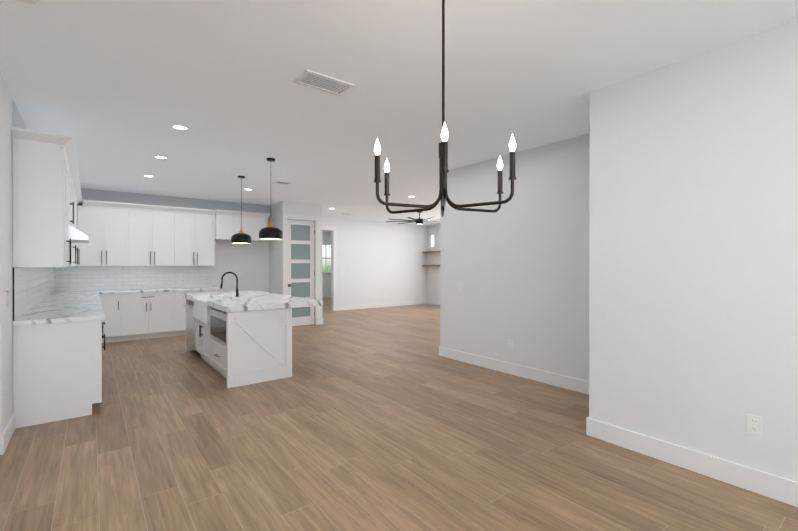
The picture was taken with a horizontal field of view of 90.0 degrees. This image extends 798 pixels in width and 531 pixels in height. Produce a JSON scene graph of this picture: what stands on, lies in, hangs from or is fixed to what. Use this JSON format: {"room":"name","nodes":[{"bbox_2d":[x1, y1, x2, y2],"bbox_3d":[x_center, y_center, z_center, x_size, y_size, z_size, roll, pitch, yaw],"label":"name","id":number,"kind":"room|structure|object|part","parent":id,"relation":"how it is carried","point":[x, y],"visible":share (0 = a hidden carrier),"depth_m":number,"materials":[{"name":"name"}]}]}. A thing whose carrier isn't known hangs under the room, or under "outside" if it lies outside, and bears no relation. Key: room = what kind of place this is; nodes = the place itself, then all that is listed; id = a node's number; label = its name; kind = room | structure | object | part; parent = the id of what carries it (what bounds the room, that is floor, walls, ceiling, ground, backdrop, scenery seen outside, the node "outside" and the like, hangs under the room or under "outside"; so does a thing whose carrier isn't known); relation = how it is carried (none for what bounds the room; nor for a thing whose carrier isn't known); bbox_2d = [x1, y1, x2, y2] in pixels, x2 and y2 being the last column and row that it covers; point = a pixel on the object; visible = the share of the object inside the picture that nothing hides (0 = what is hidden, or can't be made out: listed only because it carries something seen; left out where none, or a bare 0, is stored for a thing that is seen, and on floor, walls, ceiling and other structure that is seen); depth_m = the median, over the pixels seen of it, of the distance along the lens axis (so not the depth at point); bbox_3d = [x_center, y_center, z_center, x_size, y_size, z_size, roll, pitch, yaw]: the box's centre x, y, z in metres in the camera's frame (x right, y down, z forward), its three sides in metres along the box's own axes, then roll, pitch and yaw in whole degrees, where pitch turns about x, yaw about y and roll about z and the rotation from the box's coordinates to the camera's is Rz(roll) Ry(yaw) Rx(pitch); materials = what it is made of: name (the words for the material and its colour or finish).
{"room":"kitchen","nodes":[
{"label":"kitchen","id":0,"kind":"room"},
{"bbox_2d":[0,74,12,434],"bbox_3d":[-4.576,-0.027,4.973,0.120,2.800,5.260,0,0,-38],"label":"wall","id":1,"kind":"structure","parent":0,"point":[6,312],"depth_m":3.12,"materials":[{"name":"white paint"}]},
{"bbox_2d":[6,290,8,305],"bbox_3d":[-3.091,0.249,3.151,0.008,0.116,0.116,0,0,-38],"label":"light switch","id":2,"kind":"object","parent":1,"relation":"attached to","point":[7,297],"visible":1,"depth_m":3.12,"materials":[{"name":"white plastic"}]},
{"bbox_2d":[12,267,55,320],"bbox_3d":[-4.695,0.230,5.236,0.011,0.454,4.698,0,0,-38],"label":"tile backsplash","id":3,"kind":"structure","parent":1,"relation":"attached to","point":[33,287],"depth_m":4.29,"materials":[{"name":"white tile"}]},
{"bbox_2d":[12,135,70,266],"bbox_3d":[-3.437,-0.541,3.864,0.330,1.095,0.976,0,0,-38],"label":"upper cabinet","id":4,"kind":"object","parent":1,"relation":"attached to","point":[47,197],"depth_m":3.49,"materials":[{"name":"white paint"}]},
{"bbox_2d":[71,179,74,265],"bbox_3d":[-4.433,-0.545,5.157,0.330,1.095,0.994,0,0,-38],"label":"upper cabinet","id":5,"kind":"object","parent":1,"relation":"attached to","point":[72,180],"depth_m":5.27,"materials":[{"name":"white paint"}]},
{"bbox_2d":[75,223,77,265],"bbox_3d":[-4.970,-0.548,5.854,0.330,1.095,0.993,0,0,-38],"label":"upper cabinet","id":6,"kind":"object","parent":1,"relation":"attached to","point":[76,248],"depth_m":5.97,"materials":[{"name":"white paint"}]},
{"bbox_2d":[75,195,78,222],"bbox_3d":[-5.500,-0.550,6.542,0.330,1.095,0.970,0,0,-38],"label":"upper cabinet","id":7,"kind":"object","parent":1,"relation":"attached to","point":[76,196],"depth_m":6.52,"materials":[{"name":"white paint"}]},
{"bbox_2d":[68,224,88,242],"bbox_3d":[-3.865,-0.376,4.560,0.500,0.170,0.752,0,0,-38],"label":"range hood","id":8,"kind":"object","parent":1,"relation":"attached to","point":[75,235],"visible":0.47,"depth_m":4.36,"materials":[{"name":"silver metal"}]},
{"bbox_2d":[12,99,268,212],"bbox_3d":[-3.177,-1.303,6.412,3.859,0.257,4.680,0,0,-38],"label":"wall band","id":9,"kind":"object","parent":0,"point":[106,195],"visible":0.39,"depth_m":8.04,"materials":[{"name":"grey paint"}]},
{"bbox_2d":[59,189,268,291],"bbox_3d":[-4.689,-0.039,8.281,3.980,2.800,0.120,0,0,-38],"label":"wall","id":10,"kind":"structure","parent":0,"point":[249,262],"depth_m":9.07,"materials":[{"name":"white paint"}]},
{"bbox_2d":[77,204,132,265],"bbox_3d":[-5.447,-0.553,7.409,0.808,1.095,0.330,0,0,-38],"label":"upper cabinet","id":11,"kind":"object","parent":10,"relation":"attached to","point":[123,234],"depth_m":7.27,"materials":[{"name":"white paint"}]},
{"bbox_2d":[56,266,210,291],"bbox_3d":[-5.093,0.221,7.889,2.560,0.454,0.009,0,0,-38],"label":"tile backsplash","id":12,"kind":"structure","parent":10,"relation":"attached to","point":[72,278],"depth_m":7.77,"materials":[{"name":"white tile"}]},
{"bbox_2d":[133,208,176,265],"bbox_3d":[-4.873,-0.555,7.851,0.865,1.095,0.330,0,0,-38],"label":"upper cabinet","id":13,"kind":"object","parent":10,"relation":"attached to","point":[154,229],"depth_m":7.74,"materials":[{"name":"white paint"}]},
{"bbox_2d":[177,212,214,265],"bbox_3d":[-4.300,-0.556,8.293,0.808,1.095,0.330,0,0,-38],"label":"upper cabinet","id":14,"kind":"object","parent":10,"relation":"attached to","point":[195,242],"depth_m":8.18,"materials":[{"name":"white paint"}]},
{"bbox_2d":[213,212,244,239],"bbox_3d":[-3.710,-0.838,8.677,0.590,0.535,0.440,0,0,-38],"label":"upper cabinet","id":15,"kind":"object","parent":10,"relation":"attached to","point":[225,224],"depth_m":8.45,"materials":[{"name":"white paint"}]},
{"bbox_2d":[245,216,267,241],"bbox_3d":[-3.332,-0.839,8.968,0.590,0.535,0.440,0,0,-38],"label":"upper cabinet","id":16,"kind":"object","parent":10,"relation":"attached to","point":[253,224],"depth_m":8.82,"materials":[{"name":"white paint"}]},
{"bbox_2d":[269,201,280,293],"bbox_3d":[-2.842,-0.042,9.243,0.120,2.800,0.850,0,0,-38],"label":"wall","id":17,"kind":"structure","parent":0,"point":[275,258],"depth_m":9.12,"materials":[{"name":"white paint"}]},
{"bbox_2d":[281,201,321,317],"bbox_3d":[-2.213,-0.042,9.116,0.960,2.800,0.120,0,0,-38],"label":"wall","id":18,"kind":"structure","parent":0,"point":[298,208],"depth_m":9.07,"materials":[{"name":"white paint"}]},
{"bbox_2d":[287,219,314,325],"bbox_3d":[-2.224,0.154,9.074,0.682,2.394,0.098,0,0,-38],"label":"pantry door","id":19,"kind":"structure","parent":18,"relation":"in","point":[300,259],"depth_m":9.09,"materials":[{"name":"white paint"}]},
{"bbox_2d":[283,214,319,324],"bbox_3d":[-2.240,0.103,9.085,0.880,2.510,0.136,0,0,-38],"label":"door frame","id":20,"kind":"structure","parent":18,"relation":"attached to","point":[316,220],"depth_m":9.25,"materials":[{"name":"white paint"}]},
{"bbox_2d":[322,231,330,294],"bbox_3d":[-4.051,-0.067,16.220,4.080,2.800,0.120,0,0,-38],"label":"wall","id":21,"kind":"structure","parent":0,"point":[326,277],"depth_m":16.90,"materials":[{"name":"white paint"}]},
{"bbox_2d":[322,241,330,272],"bbox_3d":[-3.081,-0.374,16.910,1.080,1.350,0.130,0,0,-38],"label":"window","id":22,"kind":"structure","parent":21,"relation":"in","point":[325,243],"depth_m":16.93,"materials":[{"name":"white paint"}]},
{"bbox_2d":[322,217,426,305],"bbox_3d":[-1.100,-0.054,12.750,5.240,2.800,0.120,0,0,-38],"label":"wall","id":23,"kind":"structure","parent":0,"point":[375,260],"depth_m":13.01,"materials":[{"name":"white paint"}]},
{"bbox_2d":[322,226,335,310],"bbox_3d":[-2.323,0.084,11.798,0.980,2.530,0.136,0,0,-38],"label":"door frame","id":24,"kind":"structure","parent":23,"relation":"attached to","point":[333,267],"depth_m":12.02,"materials":[{"name":"white paint"}]},
{"bbox_2d":[0,298,797,530],"bbox_3d":[-1.498,1.415,7.324,13.100,0.100,17.700,0,0,-38],"label":"floor","id":25,"kind":"structure","parent":0,"point":[381,419],"depth_m":2.90,"materials":[{"name":"brown wood"}]},
{"bbox_2d":[13,320,104,427],"bbox_3d":[-3.299,0.941,3.912,0.602,0.872,0.876,0,0,-38],"label":"base cabinet","id":26,"kind":"object","parent":25,"relation":"on","point":[57,371],"visible":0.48,"depth_m":3.55,"materials":[{"name":"white paint"}]},
{"bbox_2d":[13,290,104,325],"bbox_3d":[-4.446,0.477,5.420,0.627,0.040,4.708,0,0,-38],"label":"countertop","id":27,"kind":"structure","parent":26,"relation":"on","point":[66,306],"depth_m":4.26,"materials":[{"name":"stone"}]},
{"bbox_2d":[99,293,126,342],"bbox_3d":[-5.311,0.929,7.349,0.401,0.872,0.600,0,0,-38],"label":"base cabinet","id":28,"kind":"object","parent":25,"relation":"on","point":[114,306],"depth_m":7.16,"materials":[{"name":"white paint"}]},
{"bbox_2d":[127,292,178,340],"bbox_3d":[-4.864,0.927,7.694,0.953,0.872,0.600,0,0,-38],"label":"base cabinet","id":29,"kind":"object","parent":25,"relation":"on","point":[133,316],"depth_m":7.51,"materials":[{"name":"white paint"}]},
{"bbox_2d":[99,287,219,293],"bbox_3d":[-4.653,0.469,7.837,1.988,0.040,0.625,0,0,-38],"label":"countertop","id":30,"kind":"structure","parent":29,"relation":"on","point":[190,288],"depth_m":7.68,"materials":[{"name":"stone"}]},
{"bbox_2d":[179,290,218,335],"bbox_3d":[-4.230,0.926,8.182,0.874,0.872,0.600,0,0,-38],"label":"base cabinet","id":31,"kind":"object","parent":25,"relation":"on","point":[182,301],"depth_m":7.82,"materials":[{"name":"white paint"}]},
{"bbox_2d":[186,298,291,387],"bbox_3d":[-2.408,0.943,5.719,0.777,0.855,2.530,0,0,-38],"label":"kitchen island","id":32,"kind":"object","parent":25,"relation":"on","point":[257,348],"depth_m":4.76,"materials":[{"name":"white paint"}]},
{"bbox_2d":[183,299,200,354],"bbox_3d":[-2.988,0.942,6.389,0.759,0.844,0.610,0,0,-38],"label":"dishwasher","id":33,"kind":"object","parent":32,"relation":"in","point":[190,330],"visible":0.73,"depth_m":6.14,"materials":[{"name":"silver metal"}]},
{"bbox_3d":[-1.944,0.726,5.065,0.680,0.354,0.838,0,0,-38],"label":"microwave drawer","id":34,"kind":"part","parent":32,"relation":"part of","materials":[{"name":"silver metal"}]},
{"bbox_2d":[183,290,322,311],"bbox_3d":[-2.259,0.477,5.857,1.190,0.065,2.630,0,0,-38],"label":"island countertop","id":35,"kind":"structure","parent":32,"relation":"on","point":[251,300],"depth_m":5.15,"materials":[{"name":"stone"}]},
{"bbox_2d":[194,297,230,324],"bbox_3d":[-2.604,0.620,5.692,0.430,0.288,0.860,0,0,-38],"label":"farmhouse sink","id":36,"kind":"object","parent":35,"relation":"in","point":[201,311],"visible":0.38,"depth_m":5.55,"materials":[{"name":"white ceramic"}]},
{"bbox_2d":[220,272,238,296],"bbox_3d":[-2.471,0.261,5.814,0.265,0.366,0.089,0,0,-38],"label":"faucet","id":37,"kind":"object","parent":35,"relation":"on","point":[237,289],"visible":1,"depth_m":5.84,"materials":[{"name":"black metal"}]},
{"bbox_2d":[0,0,797,231],"bbox_3d":[-1.498,-1.485,7.313,13.100,0.100,17.700,0,0,-38],"label":"ceiling","id":38,"kind":"structure","parent":0,"point":[116,89],"depth_m":3.03,"materials":[{"name":"white paint"}]},
{"bbox_2d":[17,0,38,3],"bbox_3d":[-1.938,-1.398,2.052,0.136,0.036,0.136,0,0,-38],"label":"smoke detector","id":39,"kind":"object","parent":38,"relation":"attached to","point":[30,1],"visible":1,"depth_m":2.08,"materials":[{"name":"white plastic"}]},
{"bbox_2d":[153,155,167,158],"bbox_3d":[-3.111,-1.423,5.213,0.170,0.008,0.170,0,0,-38],"label":"recessed light","id":40,"kind":"object","parent":38,"relation":"in","point":[159,157],"visible":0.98,"depth_m":5.21,"materials":[{"name":"white paint"}]},
{"bbox_2d":[171,124,188,129],"bbox_3d":[-2.239,-1.419,4.080,0.170,0.008,0.170,0,0,-38],"label":"recessed light","id":41,"kind":"object","parent":38,"relation":"in","point":[178,127],"visible":0.98,"depth_m":4.07,"materials":[{"name":"white paint"}]},
{"bbox_2d":[231,176,251,243],"bbox_3d":[-2.508,-0.899,6.348,0.308,1.064,0.308,0,0,-38],"label":"pendant light","id":42,"kind":"object","parent":38,"relation":"hanging from","point":[241,237],"visible":1,"depth_m":6.27,"materials":[{"name":"black metal"}]},
{"bbox_2d":[259,158,282,239],"bbox_3d":[-1.702,-0.895,5.303,0.308,1.064,0.308,0,0,-38],"label":"pendant light","id":43,"kind":"object","parent":38,"relation":"hanging from","point":[270,231],"visible":1,"depth_m":5.21,"materials":[{"name":"black metal"}]},
{"bbox_2d":[274,181,290,184],"bbox_3d":[-1.984,-1.426,6.813,0.240,0.014,0.160,0,0,-38],"label":"ceiling vent","id":44,"kind":"object","parent":38,"relation":"in","point":[282,182],"visible":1,"depth_m":6.80,"materials":[{"name":"white metal"}]},
{"bbox_2d":[294,69,354,95],"bbox_3d":[-0.578,-1.413,3.087,0.400,0.014,0.240,0,0,-38],"label":"ceiling vent","id":45,"kind":"object","parent":38,"relation":"in","point":[320,82],"visible":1,"depth_m":3.08,"materials":[{"name":"white metal"}]},
{"bbox_2d":[386,211,439,224],"bbox_3d":[0.519,-1.266,10.343,1.763,0.360,1.744,0,0,-38],"label":"ceiling fan","id":46,"kind":"object","parent":38,"relation":"hanging from","point":[419,221],"visible":0.9,"depth_m":10.27,"materials":[{"name":"black metal"}]},
{"bbox_2d":[374,0,515,216],"bbox_3d":[0.221,-0.850,1.987,0.719,1.132,0.707,0,0,-38],"label":"chandelier","id":47,"kind":"object","parent":38,"relation":"hanging from","point":[443,197],"visible":1,"depth_m":1.94,"materials":[{"name":"black metal"}]},
{"bbox_2d":[427,224,439,300],"bbox_3d":[2.933,-0.051,11.906,0.120,2.800,6.380,0,0,-38],"label":"wall","id":48,"kind":"structure","parent":0,"point":[433,281],"depth_m":14.04,"materials":[{"name":"white paint"}]},
{"bbox_2d":[431,234,434,246],"bbox_3d":[1.187,-0.899,14.054,0.019,0.440,0.200,0,0,-38],"label":"window slit","id":49,"kind":"object","parent":48,"relation":"attached to","point":[433,240],"visible":0.93,"depth_m":14.01,"materials":[{"name":"white glass"}]},
{"bbox_2d":[440,133,589,380],"bbox_3d":[1.542,-0.027,5.027,0.120,2.800,2.820,0,0,-38],"label":"wall","id":50,"kind":"structure","parent":0,"point":[517,264],"depth_m":4.93,"materials":[{"name":"white paint"}]},
{"bbox_2d":[589,87,604,421],"bbox_3d":[2.038,-0.022,3.555,1.130,2.800,0.120,0,0,-38],"label":"wall","id":51,"kind":"structure","parent":0,"point":[596,257],"depth_m":3.21,"materials":[{"name":"white paint"}]},
{"bbox_2d":[604,20,797,481],"bbox_3d":[2.697,-0.016,1.872,0.120,2.800,3.350,0,0,-38],"label":"wall","id":52,"kind":"structure","parent":0,"point":[701,259],"depth_m":2.63,"materials":[{"name":"white paint"}]},
{"bbox_2d":[0,294,797,506],"bbox_3d":[-1.498,1.295,7.323,12.500,0.140,17.100,0,0,-38],"label":"baseboard","id":53,"kind":"structure","parent":52,"relation":"attached to","point":[778,488],"depth_m":2.93,"materials":[{"name":"white paint"}]},
{"bbox_2d":[747,414,761,435],"bbox_3d":[2.177,0.972,2.445,0.008,0.116,0.072,0,0,-38],"label":"outlet","id":54,"kind":"object","parent":52,"relation":"attached to","point":[754,424],"visible":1,"depth_m":2.44,"materials":[{"name":"white plastic"}]},
{"label":"outside","id":55,"kind":"structure","parent":0,"visible":0},
{"bbox_2d":[322,245,330,270],"bbox_3d":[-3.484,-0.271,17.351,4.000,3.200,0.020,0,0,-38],"label":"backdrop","id":56,"kind":"structure","parent":55,"point":[328,255],"depth_m":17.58,"materials":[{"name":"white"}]}
]}

